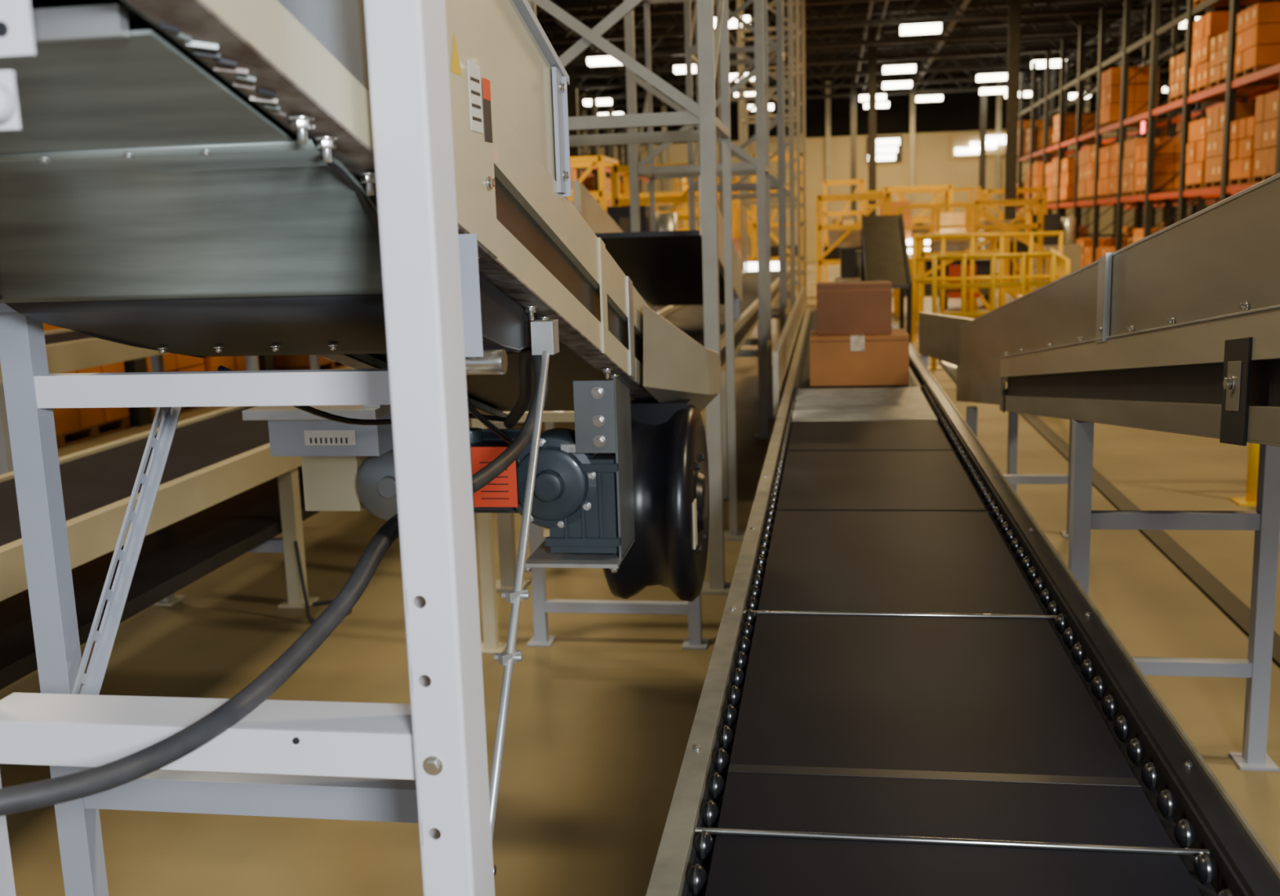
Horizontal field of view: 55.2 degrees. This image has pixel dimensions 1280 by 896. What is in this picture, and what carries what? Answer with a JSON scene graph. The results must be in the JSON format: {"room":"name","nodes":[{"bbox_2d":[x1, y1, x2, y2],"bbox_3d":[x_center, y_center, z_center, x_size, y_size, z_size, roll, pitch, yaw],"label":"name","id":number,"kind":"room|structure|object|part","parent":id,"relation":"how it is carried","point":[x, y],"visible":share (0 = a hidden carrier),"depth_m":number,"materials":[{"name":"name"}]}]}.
{"room":"distribution center","nodes":[
{"label":"distribution center","id":0,"kind":"room"},
{"bbox_2d":[0,259,1279,895],"bbox_3d":[5.237,-3.235,27.386,46.000,0.100,68.000,0,10,9],"label":"floor","id":1,"kind":"structure","parent":0,"point":[600,718],"depth_m":4.72,"materials":[{"name":"concrete"}]},
{"bbox_2d":[0,328,319,475],"bbox_3d":[-3.280,-0.657,10.664,0.870,1.120,16.000,0,10,9],"label":"conveyor","id":2,"kind":"object","parent":1,"relation":"on","point":[68,350],"visible":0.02,"depth_m":7.46,"materials":[{"name":"beige metal"}]},
{"bbox_2d":[0,406,471,690],"bbox_3d":[-1.739,0.104,6.966,0.830,0.800,11.000,0,10,9],"label":"conveyor","id":3,"kind":"object","parent":1,"relation":"on","point":[222,495],"visible":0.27,"depth_m":4.93,"materials":[{"name":"beige metal"}]},
{"bbox_2d":[0,0,559,895],"bbox_3d":[-0.554,0.118,1.890,0.915,2.450,0.930,0,10,9],"label":"support frame","id":4,"kind":"object","parent":1,"relation":"on","point":[437,740],"visible":0.93,"depth_m":1.51,"materials":[{"name":"grey paint"}]},
{"bbox_2d":[0,345,548,816],"bbox_3d":[-0.446,0.074,2.075,0.269,0.375,1.926,1,10,15],"label":"flexible hose","id":5,"kind":"object","parent":4,"relation":"attached to","point":[74,786],"visible":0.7,"depth_m":1.54,"materials":[{"name":"grey rubber"}]},
{"bbox_2d":[0,0,656,422],"bbox_3d":[-0.489,-0.506,2.168,0.712,1.524,3.853,0,10,9],"label":"conveyor","id":6,"kind":"object","parent":4,"relation":"on","point":[302,65],"depth_m":1.79,"materials":[{"name":"beige metal"}]},
{"bbox_3d":[-0.565,-0.324,0.954,0.195,0.155,0.024,0,10,12],"label":"mounting bracket","id":7,"kind":"part","parent":6,"relation":"part of","materials":[{"name":"white metal"}]},
{"bbox_2d":[0,4,537,358],"bbox_3d":[-0.599,-0.284,1.729,0.630,0.401,1.315,0,10,9],"label":"pan","id":8,"kind":"object","parent":6,"relation":"attached to","point":[144,203],"visible":0.95,"depth_m":1.51,"materials":[{"name":"metal"}]},
{"bbox_2d":[241,404,397,520],"bbox_3d":[-0.795,-0.009,3.327,0.450,0.420,0.280,0,10,9],"label":"motor","id":9,"kind":"object","parent":6,"relation":"attached to","point":[346,467],"visible":0.8,"depth_m":3.25,"materials":[{"name":"grey paint"}]},
{"bbox_2d":[217,347,532,444],"bbox_3d":[-0.395,-0.076,2.509,0.315,0.301,1.072,2,11,22],"label":"cable","id":10,"kind":"object","parent":6,"relation":"attached to","point":[484,419],"visible":0.38,"depth_m":2.53,"materials":[{"name":"black rubber"}]},
{"bbox_2d":[468,375,635,573],"bbox_3d":[-0.277,0.056,3.143,0.476,0.477,0.332,0,10,9],"label":"motor","id":11,"kind":"object","parent":6,"relation":"attached to","point":[584,487],"visible":0.7,"depth_m":3.05,"materials":[{"name":"paint"}]},
{"bbox_2d":[602,399,709,601],"bbox_3d":[0.054,0.154,3.596,0.285,0.587,0.574,0,10,9],"label":"pulley","id":12,"kind":"object","parent":6,"relation":"attached to","point":[671,478],"visible":0.86,"depth_m":3.40,"materials":[{"name":"metal"}]},
{"bbox_2d":[643,303,721,412],"bbox_3d":[0.150,-0.224,3.662,0.142,0.468,0.948,0,10,9],"label":"panel","id":13,"kind":"object","parent":6,"relation":"attached to","point":[676,366],"visible":0.96,"depth_m":3.42,"materials":[{"name":"beige metal"}]},
{"bbox_2d":[293,541,351,622],"bbox_3d":[-1.431,0.576,5.524,0.230,0.354,0.279,-8,11,-30],"label":"cable","id":14,"kind":"object","parent":1,"relation":"on","point":[295,543],"visible":0.55,"depth_m":5.44,"materials":[{"name":"rubber"}]},
{"bbox_2d":[123,88,648,426],"bbox_3d":[-2.969,-5.715,27.073,1.260,5.400,38.040,0,10,9],"label":"rack","id":15,"kind":"object","parent":1,"relation":"on","point":[139,416],"visible":0.06,"depth_m":32.03,"materials":[{"name":"metal"}]},
{"bbox_2d":[564,35,574,168],"bbox_3d":[-2.382,-10.267,43.737,0.500,8.580,0.500,0,10,9],"label":"column","id":16,"kind":"structure","parent":1,"relation":"on","point":[570,68],"depth_m":43.19,"materials":[{"name":"grey metal"}]},
{"bbox_2d":[471,411,709,653],"bbox_3d":[-0.207,0.318,4.894,0.930,1.000,0.210,0,10,9],"label":"frame","id":17,"kind":"object","parent":1,"relation":"on","point":[541,606],"visible":0.52,"depth_m":4.95,"materials":[{"name":"grey paint"}]},
{"bbox_2d":[567,155,620,212],"bbox_3d":[-1.454,-3.731,22.418,2.000,3.036,1.600,0,10,9],"label":"frame","id":18,"kind":"object","parent":1,"relation":"on","point":[600,162],"visible":0.13,"depth_m":21.36,"materials":[{"name":"metal"}]},
{"bbox_2d":[492,0,745,595],"bbox_3d":[-0.191,-3.640,5.540,1.160,8.570,1.160,0,10,9],"label":"lattice tower","id":19,"kind":"object","parent":1,"relation":"on","point":[711,130],"visible":0.56,"depth_m":5.54,"materials":[{"name":"metal"}]},
{"bbox_2d":[611,217,630,232],"bbox_3d":[-0.237,-1.230,11.417,0.250,1.800,0.620,0,10,9],"label":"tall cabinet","id":20,"kind":"object","parent":1,"relation":"on","point":[624,224],"visible":0.07,"depth_m":11.17,"materials":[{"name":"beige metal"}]},
{"bbox_2d":[606,205,676,311],"bbox_3d":[0.026,-2.135,15.952,1.010,2.000,1.200,0,10,9],"label":"machine","id":21,"kind":"object","parent":1,"relation":"on","point":[664,221],"visible":0.11,"depth_m":15.69,"materials":[{"name":"beige metal"}]},
{"bbox_2d":[610,162,719,213],"bbox_3d":[0.471,-3.180,19.806,1.600,2.736,1.300,0,10,9],"label":"frame","id":22,"kind":"object","parent":1,"relation":"on","point":[677,202],"visible":0.18,"depth_m":19.08,"materials":[{"name":"metal"}]},
{"bbox_2d":[676,215,699,219],"bbox_3d":[-0.244,-2.625,19.091,2.880,1.900,0.180,0,10,9],"label":"guard rail","id":23,"kind":"object","parent":1,"relation":"on","point":[680,217],"visible":0.02,"depth_m":18.76,"materials":[{"name":"yellow metal"}]},
{"bbox_2d":[623,0,777,438],"bbox_3d":[0.454,-4.394,9.724,1.160,8.570,1.160,0,10,9],"label":"lattice tower","id":24,"kind":"object","parent":1,"relation":"on","point":[759,166],"visible":0.66,"depth_m":9.66,"materials":[{"name":"metal"}]},
{"bbox_2d":[605,191,797,262],"bbox_3d":[0.502,-4.024,25.556,5.729,2.522,1.745,0,10,9],"label":"platform","id":25,"kind":"object","parent":1,"relation":"on","point":[685,212],"visible":0.08,"depth_m":24.57,"materials":[{"name":"yellow metal"}]},
{"bbox_2d":[657,266,790,498],"bbox_3d":[1.138,-1.342,14.125,0.800,1.000,14.700,0,10,9],"label":"conveyor","id":26,"kind":"object","parent":1,"relation":"on","point":[689,319],"visible":0.4,"depth_m":10.04,"materials":[{"name":"beige metal"}]},
{"bbox_2d":[572,176,742,319],"bbox_3d":[0.209,-1.250,8.118,0.740,0.950,2.700,0,10,9],"label":"chute","id":27,"kind":"object","parent":26,"relation":"on","point":[665,268],"visible":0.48,"depth_m":7.55,"materials":[{"name":"beige paint"}]},
{"bbox_2d":[674,176,790,266],"bbox_3d":[2.637,-5.918,33.467,3.144,3.354,2.045,0,10,9],"label":"platform","id":28,"kind":"object","parent":1,"relation":"on","point":[736,178],"visible":0.16,"depth_m":32.47,"materials":[{"name":"yellow metal"}]},
{"bbox_2d":[684,0,787,336],"bbox_3d":[1.083,-5.129,13.811,1.160,8.570,1.160,0,10,9],"label":"lattice tower","id":29,"kind":"object","parent":1,"relation":"on","point":[780,184],"visible":0.58,"depth_m":13.63,"materials":[{"name":"metal"}]},
{"bbox_2d":[732,238,778,313],"bbox_3d":[1.403,-3.282,23.703,2.750,1.500,0.700,0,10,9],"label":"machine","id":30,"kind":"object","parent":1,"relation":"on","point":[752,265],"visible":0.02,"depth_m":23.28,"materials":[{"name":"paint"}]},
{"bbox_2d":[715,0,795,312],"bbox_3d":[1.683,-5.830,17.703,1.160,8.570,1.160,0,10,9],"label":"lattice tower","id":31,"kind":"object","parent":1,"relation":"on","point":[790,193],"visible":0.49,"depth_m":17.46,"materials":[{"name":"metal"}]},
{"bbox_2d":[736,0,801,296],"bbox_3d":[2.312,-6.566,21.790,1.160,8.570,1.160,0,10,9],"label":"lattice tower","id":32,"kind":"object","parent":1,"relation":"on","point":[741,30],"visible":0.66,"depth_m":21.54,"materials":[{"name":"metal"}]},
{"bbox_2d":[750,151,803,291],"bbox_3d":[3.370,-5.341,29.607,1.250,3.428,1.600,0,10,9],"label":"frame","id":33,"kind":"object","parent":1,"relation":"on","point":[774,226],"visible":0.35,"depth_m":28.93,"materials":[{"name":"metal"}]},
{"bbox_2d":[753,0,809,304],"bbox_3d":[3.091,-7.476,26.850,1.160,8.570,1.160,0,10,9],"label":"lattice tower","id":34,"kind":"object","parent":1,"relation":"on","point":[774,139],"visible":0.4,"depth_m":26.48,"materials":[{"name":"metal"}]},
{"bbox_2d":[822,178,865,282],"bbox_3d":[6.069,-6.424,36.447,1.200,3.029,1.100,0,10,9],"label":"frame","id":35,"kind":"object","parent":1,"relation":"on","point":[861,183],"visible":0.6,"depth_m":35.83,"materials":[{"name":"metal"}]},
{"bbox_2d":[834,247,861,282],"bbox_3d":[3.708,-2.836,21.322,0.650,1.300,1.200,0,10,9],"label":"machine","id":36,"kind":"object","parent":1,"relation":"on","point":[850,258],"visible":0.24,"depth_m":21.09,"materials":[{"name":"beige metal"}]},
{"bbox_2d":[841,215,854,224],"bbox_3d":[4.847,-4.433,28.495,0.300,1.900,0.540,0,10,9],"label":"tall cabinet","id":37,"kind":"object","parent":1,"relation":"on","point":[845,220],"visible":0.24,"depth_m":28.12,"materials":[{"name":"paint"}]},
{"bbox_2d":[815,191,891,284],"bbox_3d":[4.443,-4.111,25.552,1.500,2.337,1.600,0,10,9],"label":"frame","id":38,"kind":"object","parent":1,"relation":"on","point":[841,235],"visible":0.58,"depth_m":24.86,"materials":[{"name":"yellow painted steel"}]},
{"bbox_2d":[850,64,856,223],"bbox_3d":[9.397,-12.412,53.868,0.500,8.580,0.500,0,10,9],"label":"column","id":39,"kind":"structure","parent":1,"relation":"on","point":[853,68],"depth_m":53.54,"materials":[{"name":"metal"}]},
{"bbox_2d":[868,17,876,215],"bbox_3d":[7.994,-10.312,42.130,0.500,8.580,0.500,0,10,9],"label":"column","id":40,"kind":"structure","parent":1,"relation":"on","point":[872,32],"depth_m":41.80,"materials":[{"name":"grey metal"}]},
{"bbox_2d":[861,213,911,345],"bbox_3d":[3.122,-2.072,15.589,0.570,1.810,2.000,0,10,9],"label":"conveyor","id":41,"kind":"object","parent":1,"relation":"on","point":[884,249],"visible":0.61,"depth_m":15.47,"materials":[{"name":"metal"}]},
{"bbox_2d":[880,184,953,239],"bbox_3d":[7.040,-5.343,31.251,1.700,2.637,1.300,0,10,9],"label":"frame","id":42,"kind":"object","parent":1,"relation":"on","point":[948,190],"visible":0.33,"depth_m":30.51,"materials":[{"name":"metal"}]},
{"bbox_2d":[880,200,964,297],"bbox_3d":[6.664,-4.696,28.804,2.000,2.200,0.900,0,10,9],"label":"machine","id":43,"kind":"object","parent":1,"relation":"on","point":[946,219],"visible":0.2,"depth_m":28.38,"materials":[{"name":"beige metal"}]},
{"bbox_2d":[862,186,1022,280],"bbox_3d":[8.500,-5.853,34.117,4.533,2.668,2.045,0,10,9],"label":"platform","id":44,"kind":"object","parent":1,"relation":"on","point":[978,193],"visible":0.2,"depth_m":33.22,"materials":[{"name":"yellow metal"}]},
{"bbox_2d":[913,230,1007,326],"bbox_3d":[5.359,-2.876,20.649,1.400,1.544,1.300,0,10,9],"label":"frame","id":45,"kind":"object","parent":1,"relation":"on","point":[960,246],"visible":0.47,"depth_m":20.10,"materials":[{"name":"yellow painted steel"}]},
{"bbox_2d":[645,287,1279,895],"bbox_3d":[1.215,-0.059,6.790,0.935,1.000,14.400,0,10,9],"label":"conveyor","id":46,"kind":"object","parent":1,"relation":"on","point":[908,689],"visible":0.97,"depth_m":2.31,"materials":[{"name":"rubber"}]},
{"bbox_2d":[809,328,909,386],"bbox_3d":[1.289,-0.539,7.230,0.560,0.286,0.454,0,10,9],"label":"cardboard box","id":47,"kind":"object","parent":46,"relation":"on","point":[844,360],"visible":0.88,"depth_m":7.01,"materials":[{"name":"brown cardboard"}]},
{"bbox_2d":[816,280,892,335],"bbox_3d":[1.254,-0.825,7.190,0.427,0.290,0.342,0,10,9],"label":"cardboard box","id":48,"kind":"object","parent":47,"relation":"on","point":[842,308],"visible":1,"depth_m":7.03,"materials":[{"name":"brown cardboard"}]},
{"bbox_2d":[946,264,980,298],"bbox_3d":[5.119,-2.385,19.336,0.482,0.990,0.492,0,10,9],"label":"chair","id":49,"kind":"object","parent":1,"relation":"on","point":[954,271],"visible":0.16,"depth_m":19.42,"materials":[{"name":"plastic"}]},
{"bbox_2d":[937,239,990,309],"bbox_3d":[6.454,-3.473,24.176,1.010,1.400,1.200,0,10,9],"label":"machine","id":50,"kind":"object","parent":1,"relation":"on","point":[984,291],"visible":0.17,"depth_m":24.00,"materials":[{"name":"metal"}]},
{"bbox_2d":[918,312,1017,493],"bbox_3d":[2.145,-0.346,8.087,0.312,1.060,1.929,-1,10,4],"label":"guard","id":51,"kind":"object","parent":1,"relation":"on","point":[939,335],"visible":0.28,"depth_m":8.29,"materials":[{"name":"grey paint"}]},
{"bbox_2d":[893,203,1048,316],"bbox_3d":[6.173,-3.463,22.676,2.814,2.084,1.245,0,10,9],"label":"platform","id":52,"kind":"object","parent":1,"relation":"on","point":[935,209],"visible":0.27,"depth_m":22.13,"materials":[{"name":"yellow metal"}]},
{"bbox_2d":[977,57,987,239],"bbox_3d":[14.832,-12.437,53.027,0.500,8.580,0.500,0,10,9],"label":"column","id":53,"kind":"structure","parent":1,"relation":"on","point":[983,104],"depth_m":52.76,"materials":[{"name":"metal"}]},
{"bbox_2d":[911,231,1063,342],"bbox_3d":[4.899,-2.276,17.334,2.180,1.500,0.180,0,10,9],"label":"guard rail","id":54,"kind":"object","parent":1,"relation":"on","point":[1030,277],"visible":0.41,"depth_m":17.30,"materials":[{"name":"yellow metal"}]},
{"bbox_2d":[928,252,1056,369],"bbox_3d":[4.032,-1.563,13.999,1.480,1.300,0.180,0,10,9],"label":"guard rail","id":55,"kind":"object","parent":1,"relation":"on","point":[963,286],"visible":0.4,"depth_m":13.93,"materials":[{"name":"yellow metal"}]},
{"bbox_2d":[964,197,1044,291],"bbox_3d":[7.709,-4.202,26.061,1.400,2.138,1.600,0,10,9],"label":"frame","id":56,"kind":"object","parent":1,"relation":"on","point":[984,225],"visible":0.43,"depth_m":25.23,"materials":[{"name":"yellow painted steel"}]},
{"bbox_2d":[1004,0,1020,281],"bbox_3d":[9.409,-8.399,30.952,0.500,8.580,0.500,0,10,9],"label":"column","id":57,"kind":"structure","parent":1,"relation":"on","point":[1014,6],"depth_m":30.83,"materials":[{"name":"grey metal"}]},
{"bbox_2d":[980,186,1047,240],"bbox_3d":[11.079,-6.381,36.454,1.700,2.637,1.600,0,10,9],"label":"frame","id":58,"kind":"object","parent":1,"relation":"on","point":[1037,191],"visible":0.27,"depth_m":35.57,"materials":[{"name":"metal"}]},
{"bbox_2d":[1031,213,1081,281],"bbox_3d":[9.698,-4.591,28.819,1.210,1.800,1.200,0,10,9],"label":"machine","id":59,"kind":"object","parent":1,"relation":"on","point":[1073,251],"visible":0.34,"depth_m":28.55,"materials":[{"name":"paint"}]},
{"bbox_2d":[1048,248,1070,281],"bbox_3d":[5.867,-2.133,17.211,0.204,1.200,6.263,1,10,17],"label":"guard rail","id":60,"kind":"object","parent":1,"relation":"on","point":[1062,263],"visible":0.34,"depth_m":15.88,"materials":[{"name":"yellow metal"}]},
{"bbox_2d":[955,173,1279,771],"bbox_3d":[1.600,-0.006,3.735,0.640,1.924,6.650,0,10,9],"label":"conveyor","id":61,"kind":"object","parent":1,"relation":"on","point":[1175,329],"visible":0.9,"depth_m":3.17,"materials":[{"name":"metal"}]},
{"bbox_2d":[1016,0,1279,263],"bbox_3d":[12.356,-7.643,30.686,1.260,7.000,35.340,0,10,9],"label":"rack","id":62,"kind":"object","parent":1,"relation":"on","point":[1225,191],"visible":0.59,"depth_m":29.24,"materials":[{"name":"orange metal"}]},
{"bbox_2d":[1141,121,1145,133],"bbox_3d":[11.201,-7.129,27.231,0.050,0.250,0.250,0,10,9],"label":"light","id":63,"kind":"object","parent":62,"relation":"attached to","point":[1143,123],"visible":1,"depth_m":27.17,"materials":[{"name":"metal"}]},
{"bbox_2d":[1019,413,1279,666],"bbox_3d":[2.775,0.385,6.836,0.110,0.012,18.000,0,10,9],"label":"floor marking line","id":64,"kind":"object","parent":1,"relation":"on","point":[1224,598],"visible":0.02,"depth_m":5.97,"materials":[{"name":"brown paint"}]},
{"bbox_2d":[1123,75,1253,228],"bbox_3d":[18.863,-8.919,36.802,1.260,7.000,32.640,0,10,9],"label":"rack","id":65,"kind":"object","parent":1,"relation":"on","point":[1193,206],"visible":0.07,"depth_m":46.77,"materials":[{"name":"orange metal"}]},
{"bbox_2d":[1230,443,1259,506],"bbox_3d":[4.121,-0.128,6.947,1.360,0.900,0.180,0,10,9],"label":"guard rail","id":66,"kind":"object","parent":1,"relation":"on","point":[1250,500],"visible":0.24,"depth_m":7.07,"materials":[{"name":"yellow metal"}]},
{"bbox_3d":[-4.480,-7.814,30.114,0.500,8.580,0.500,0,10,9],"label":"column","id":67,"kind":"structure","parent":1,"relation":"on","visible":0},
{"bbox_2d":[536,0,1279,110],"bbox_3d":[5.804,-12.090,31.306,46.048,1.090,56.900,0,10,9],"label":"roof trusses","id":68,"kind":"object","parent":67,"relation":"attached to","point":[957,13],"visible":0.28,"depth_m":42.26,"materials":[{"name":"metal"}]},
{"bbox_2d":[863,101,868,108],"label":"lamp","id":69,"kind":"object","parent":68,"relation":"hanging from","point":[866,103],"depth_m":55.96,"materials":[{"name":"metal"}]},
{"bbox_2d":[536,0,1244,93],"bbox_3d":[4.965,-11.850,25.877,46.000,0.200,68.000,0,10,9],"label":"ceiling","id":70,"kind":"structure","parent":0,"point":[894,3],"depth_m":45.30,"materials":[{"name":"black metal"}]},
{"bbox_2d":[582,66,612,106],"bbox_3d":[-1.786,-15.111,50.994,1.160,1.580,0.560,0,10,9],"label":"lamp","id":71,"kind":"object","parent":70,"relation":"hanging from","point":[601,100],"visible":0.88,"depth_m":50.86,"materials":[{"name":"metal"}]},
{"bbox_2d":[597,111,608,115],"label":"lamp","id":72,"kind":"object","parent":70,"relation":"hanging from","point":[600,113],"depth_m":56.80,"materials":[{"name":"metal"}]},
{"bbox_2d":[586,17,622,66],"bbox_3d":[-1.114,-13.021,38.935,1.160,1.580,0.560,0,10,9],"label":"lamp","id":73,"kind":"object","parent":70,"relation":"hanging from","point":[593,60],"visible":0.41,"depth_m":38.84,"materials":[{"name":"metal"}]},
{"bbox_2d":[613,110,623,115],"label":"lamp","id":74,"kind":"object","parent":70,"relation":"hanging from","point":[615,113],"depth_m":56.70,"materials":[{"name":"metal"}]},
{"bbox_2d":[672,59,685,74],"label":"lamp","id":75,"kind":"object","parent":70,"relation":"hanging from","point":[679,68],"depth_m":41.40,"materials":[{"name":"metal"}]},
{"bbox_2d":[692,62,696,73],"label":"lamp","id":76,"kind":"object","parent":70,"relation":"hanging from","point":[694,68],"depth_m":41.34,"materials":[{"name":"metal"}]},
{"bbox_2d":[713,13,715,27],"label":"lamp","id":77,"kind":"object","parent":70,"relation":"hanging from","point":[714,15],"depth_m":32.34,"materials":[{"name":"metal"}]},
{"bbox_2d":[728,17,737,27],"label":"lamp","id":78,"kind":"object","parent":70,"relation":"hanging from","point":[733,21],"depth_m":32.30,"materials":[{"name":"metal"}]},
{"bbox_2d":[729,71,737,80],"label":"lamp","id":79,"kind":"object","parent":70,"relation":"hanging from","point":[733,74],"depth_m":44.07,"materials":[{"name":"metal"}]},
{"bbox_2d":[734,70,755,96],"bbox_3d":[4.394,-15.086,49.739,1.160,1.580,0.560,0,10,9],"label":"lamp","id":80,"kind":"object","parent":70,"relation":"hanging from","point":[748,93],"visible":0.18,"depth_m":49.61,"materials":[{"name":"metal"}]},
{"bbox_2d":[743,8,751,24],"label":"lamp","id":81,"kind":"object","parent":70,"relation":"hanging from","point":[747,15],"depth_m":32.21,"materials":[{"name":"metal"}]},
{"bbox_2d":[744,67,752,76],"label":"lamp","id":82,"kind":"object","parent":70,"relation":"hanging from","point":[748,71],"depth_m":43.97,"materials":[{"name":"metal"}]},
{"bbox_2d":[747,99,755,111],"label":"lamp","id":83,"kind":"object","parent":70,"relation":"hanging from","point":[749,104],"depth_m":55.28,"materials":[{"name":"metal"}]},
{"bbox_2d":[768,98,773,110],"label":"lamp","id":84,"kind":"object","parent":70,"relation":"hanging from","point":[771,105],"depth_m":55.16,"materials":[{"name":"metal"}]},
{"bbox_2d":[858,75,868,101],"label":"lamp","id":85,"kind":"object","parent":70,"relation":"hanging from","point":[864,96],"depth_m":52.59,"materials":[{"name":"metal"}]},
{"bbox_2d":[876,88,886,100],"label":"lamp","id":86,"kind":"object","parent":70,"relation":"hanging from","point":[880,95],"depth_m":52.47,"materials":[{"name":"metal"}]},
{"bbox_2d":[881,48,912,88],"bbox_3d":[10.120,-14.990,48.155,1.160,1.580,0.560,0,10,9],"label":"lamp","id":87,"kind":"object","parent":70,"relation":"hanging from","point":[905,82],"visible":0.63,"depth_m":48.03,"materials":[{"name":"metal"}]},
{"bbox_2d":[882,35,916,74],"bbox_3d":[9.173,-14.113,43.320,1.160,1.580,0.560,0,10,9],"label":"lamp","id":88,"kind":"object","parent":70,"relation":"hanging from","point":[904,67],"visible":0.9,"depth_m":43.20,"materials":[{"name":"metal"}]},
{"bbox_2d":[899,0,942,35],"bbox_3d":[7.923,-12.537,34.547,1.160,1.580,0.560,0,10,9],"label":"lamp","id":89,"kind":"object","parent":70,"relation":"hanging from","point":[928,26],"visible":1,"depth_m":34.43,"materials":[{"name":"metal"}]},
{"bbox_2d":[915,64,943,102],"bbox_3d":[12.699,-16.048,53.733,1.160,1.580,0.560,0,10,9],"label":"lamp","id":90,"kind":"object","parent":70,"relation":"hanging from","point":[927,97],"visible":0.97,"depth_m":53.60,"materials":[{"name":"metal"}]},
{"bbox_2d":[728,0,1152,93],"bbox_3d":[7.987,-12.469,32.340,12.100,0.898,53.700,0,10,9],"label":"ceiling pipes","id":91,"kind":"object","parent":70,"relation":"attached to","point":[864,34],"visible":0.4,"depth_m":39.72,"materials":[{"name":"metal"}]},
{"bbox_2d":[975,41,1007,81],"bbox_3d":[13.429,-14.830,46.646,1.160,1.580,0.560,0,10,9],"label":"lamp","id":92,"kind":"object","parent":70,"relation":"hanging from","point":[993,75],"visible":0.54,"depth_m":46.54,"materials":[{"name":"metal"}]},
{"bbox_2d":[978,55,1007,94],"bbox_3d":[14.870,-15.709,51.405,1.160,1.580,0.560,0,10,9],"label":"lamp","id":93,"kind":"object","parent":70,"relation":"hanging from","point":[997,89],"visible":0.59,"depth_m":51.29,"materials":[{"name":"metal"}]},
{"bbox_2d":[1004,58,1031,97],"bbox_3d":[16.454,-16.064,53.152,1.160,1.580,0.560,0,10,9],"label":"lamp","id":94,"kind":"object","parent":70,"relation":"hanging from","point":[1026,94],"visible":0.43,"depth_m":52.98,"materials":[{"name":"metal"}]},
{"bbox_2d":[1030,53,1045,68],"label":"lamp","id":95,"kind":"object","parent":70,"relation":"hanging from","point":[1041,62],"depth_m":43.03,"materials":[{"name":"metal"}]},
{"bbox_2d":[1050,56,1060,67],"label":"lamp","id":96,"kind":"object","parent":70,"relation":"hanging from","point":[1056,60],"depth_m":42.95,"materials":[{"name":"metal"}]},
{"bbox_2d":[1069,63,1090,99],"bbox_3d":[19.521,-16.427,54.670,1.160,1.580,0.560,0,10,9],"label":"lamp","id":97,"kind":"object","parent":70,"relation":"hanging from","point":[1072,95],"visible":0.15,"depth_m":54.57,"materials":[{"name":"metal"}]},
{"bbox_2d":[1161,61,1167,92],"bbox_3d":[23.324,-16.269,53.085,1.160,1.580,0.560,0,10,9],"label":"lamp","id":98,"kind":"object","parent":70,"relation":"hanging from","point":[1162,87],"visible":0.09,"depth_m":53.10,"materials":[{"name":"metal"}]},
{"bbox_2d":[1179,20,1186,28],"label":"lamp","id":99,"kind":"object","parent":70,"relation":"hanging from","point":[1184,23],"depth_m":34.99,"materials":[{"name":"metal"}]},
{"bbox_2d":[1195,13,1205,20],"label":"lamp","id":100,"kind":"object","parent":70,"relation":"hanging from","point":[1198,16],"depth_m":34.73,"materials":[{"name":"metal"}]},
{"bbox_2d":[577,64,1256,262],"bbox_3d":[10.204,-13.482,59.769,46.000,8.600,0.500,0,10,9],"label":"wall","id":101,"kind":"structure","parent":0,"point":[926,130],"depth_m":59.19,"materials":[{"name":"paint"}]},
{"bbox_2d":[876,88,889,108],"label":"lamp","id":102,"kind":"object","parent":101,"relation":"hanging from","point":[882,104],"depth_m":55.84,"materials":[{"name":"metal"}]},
{"bbox_2d":[866,135,902,162],"bbox_3d":[11.798,-14.438,59.141,1.650,1.200,0.190,0,10,9],"label":"window","id":103,"kind":"structure","parent":101,"relation":"in","point":[889,148],"depth_m":59.03,"materials":[{"name":"glass"}]},
{"bbox_2d":[952,133,1005,157],"bbox_3d":[16.365,-14.453,58.409,2.800,1.000,0.240,0,10,9],"label":"window","id":104,"kind":"structure","parent":101,"relation":"in","point":[966,145],"depth_m":58.39,"materials":[{"name":"glass"}]}
]}

